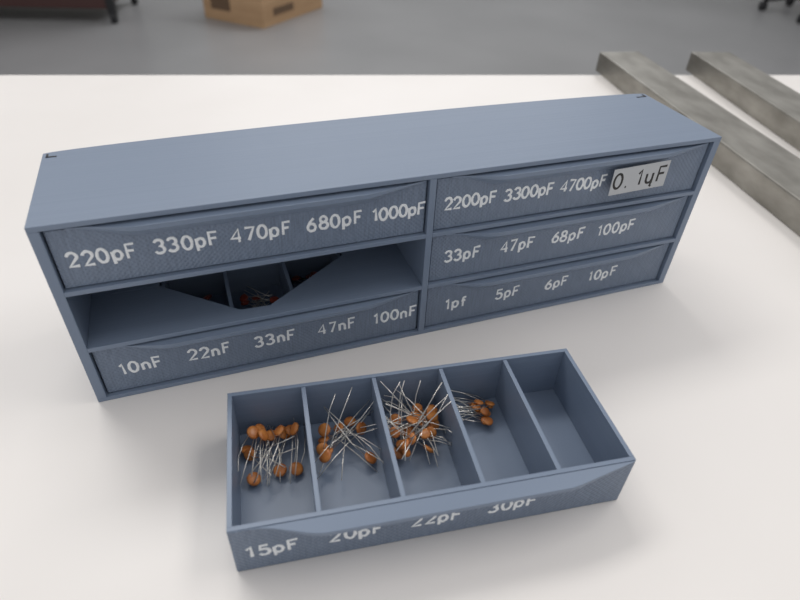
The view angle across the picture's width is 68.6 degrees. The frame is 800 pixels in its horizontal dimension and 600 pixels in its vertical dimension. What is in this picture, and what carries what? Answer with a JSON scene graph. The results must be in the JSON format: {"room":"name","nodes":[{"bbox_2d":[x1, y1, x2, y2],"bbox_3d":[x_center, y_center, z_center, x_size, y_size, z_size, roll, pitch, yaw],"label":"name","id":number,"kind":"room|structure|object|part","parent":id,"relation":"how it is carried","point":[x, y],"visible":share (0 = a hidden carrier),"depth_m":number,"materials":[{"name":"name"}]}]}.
{"room":"electronics workshop","nodes":[
{"label":"electronics workshop","id":0,"kind":"room"},
{"bbox_2d":[0,0,799,74],"bbox_3d":[0.025,-0.485,2.183,10.000,0.100,10.000,3,39,0],"label":"floor","id":1,"kind":"structure","parent":0,"point":[149,37],"depth_m":3.35,"materials":[{"name":"concrete"}]},
{"bbox_2d":[0,0,137,22],"bbox_3d":[-2.233,-2.038,3.179,1.264,0.870,0.510,-1,39,-5],"label":"trolley","id":2,"kind":"object","parent":1,"relation":"on","point":[110,5],"visible":1,"depth_m":3.25,"materials":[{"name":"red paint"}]},
{"bbox_2d":[203,0,322,28],"bbox_3d":[-0.837,-1.917,3.567,0.452,0.302,0.623,19,42,19],"label":"cardboard box","id":3,"kind":"object","parent":1,"relation":"on","point":[263,14],"visible":1,"depth_m":3.42,"materials":[{"name":"brown cardboard"}]},
{"bbox_2d":[0,75,799,599],"bbox_3d":[-0.196,0.328,0.478,2.300,0.776,0.851,-3,39,-7],"label":"table","id":4,"kind":"object","parent":1,"relation":"on","point":[697,370],"depth_m":0.24,"materials":[{"name":"laminate"}]},
{"bbox_2d":[238,418,305,486],"bbox_3d":[-0.050,0.059,0.230,0.026,0.012,0.028,-6,40,-11],"label":"capacitors","id":5,"kind":"object","parent":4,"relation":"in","point":[253,432],"visible":1,"depth_m":0.23,"materials":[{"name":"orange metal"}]},
{"bbox_2d":[315,387,383,479],"bbox_3d":[-0.021,0.053,0.231,0.026,0.023,0.031,-6,40,-11],"label":"capacitors","id":6,"kind":"object","parent":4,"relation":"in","point":[324,451],"visible":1,"depth_m":0.24,"materials":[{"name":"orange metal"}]},
{"bbox_2d":[24,94,721,401],"bbox_3d":[0.002,-0.036,0.292,0.302,0.089,0.069,-11,41,-16],"label":"drawer cabinet","id":7,"kind":"object","parent":4,"relation":"on","point":[85,186],"depth_m":0.26,"materials":[{"name":"blue plastic"}]},
{"bbox_2d":[203,294,211,299],"bbox_3d":[-0.096,0.009,0.282,0.019,0.013,0.032,-11,41,-16],"label":"capacitor","id":8,"kind":"object","parent":7,"relation":"in","point":[207,297],"visible":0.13,"depth_m":0.29,"materials":[{"name":"brown ceramic"}]},
{"bbox_3d":[-0.066,-0.043,0.251,0.144,0.026,0.061,-11,41,-16],"label":"small parts drawer","id":9,"kind":"part","parent":7,"relation":"part of","materials":[{"name":"blue plastic"}]},
{"bbox_3d":[-0.068,0.002,0.288,0.144,0.026,0.061,-11,41,-16],"label":"small parts drawer","id":10,"kind":"part","parent":7,"relation":"part of","materials":[{"name":"blue plastic"}]},
{"bbox_2d":[240,286,278,307],"bbox_3d":[-0.069,0.003,0.290,0.020,0.014,0.023,-11,41,-16],"label":"capacitors","id":11,"kind":"object","parent":7,"relation":"in","point":[243,298],"visible":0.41,"depth_m":0.29,"materials":[{"name":"brown ceramic"}]},
{"bbox_2d":[292,271,316,282],"bbox_3d":[-0.042,-0.003,0.298,0.022,0.013,0.037,-11,41,-16],"label":"capacitors","id":12,"kind":"object","parent":7,"relation":"in","point":[295,278],"visible":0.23,"depth_m":0.30,"materials":[{"name":"brown ceramic"}]},
{"bbox_3d":[0.072,-0.025,0.330,0.144,0.026,0.061,-11,41,-16],"label":"small parts drawer","id":13,"kind":"part","parent":7,"relation":"part of","materials":[{"name":"blue plastic"}]},
{"bbox_3d":[0.073,-0.047,0.311,0.144,0.026,0.061,-11,41,-16],"label":"small parts drawer","id":14,"kind":"part","parent":7,"relation":"part of","materials":[{"name":"blue plastic"}]},
{"bbox_3d":[0.074,-0.070,0.293,0.144,0.026,0.062,-11,41,-16],"label":"small parts drawer","id":15,"kind":"part","parent":7,"relation":"part of","materials":[{"name":"blue plastic"}]},
{"bbox_2d":[380,380,451,466],"bbox_3d":[0.007,0.050,0.235,0.026,0.024,0.032,-6,40,-11],"label":"capacitors","id":16,"kind":"object","parent":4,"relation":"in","point":[417,416],"visible":0.97,"depth_m":0.24,"materials":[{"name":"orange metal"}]},
{"bbox_3d":[0.009,0.059,0.227,0.144,0.026,0.065,-6,40,-11],"label":"small parts drawer","id":17,"kind":"part","parent":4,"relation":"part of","materials":[{"name":"blue plastic"}]},
{"bbox_2d":[451,390,494,424],"bbox_3d":[0.031,0.046,0.249,0.023,0.012,0.016,-6,40,-11],"label":"capacitors","id":18,"kind":"object","parent":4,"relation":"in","point":[475,405],"visible":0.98,"depth_m":0.25,"materials":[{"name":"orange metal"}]},
{"bbox_2d":[596,52,799,235],"bbox_3d":[0.270,-0.115,0.460,0.046,0.020,0.460,-4,40,-8],"label":"bar","id":19,"kind":"object","parent":4,"relation":"on","point":[762,168],"visible":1,"depth_m":0.46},
{"bbox_2d":[686,52,799,150],"bbox_3d":[0.360,-0.119,0.471,0.045,0.020,0.460,-1,39,-5],"label":"bar","id":20,"kind":"object","parent":4,"relation":"on","point":[767,100],"visible":1,"depth_m":0.56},
{"bbox_2d":[758,0,799,23],"bbox_3d":[2.928,-2.426,3.874,0.630,1.000,0.623,3,39,0],"label":"office chair","id":21,"kind":"object","parent":1,"relation":"on","point":[762,5],"visible":1,"depth_m":4.21,"materials":[{"name":"black plastic"}]}
]}

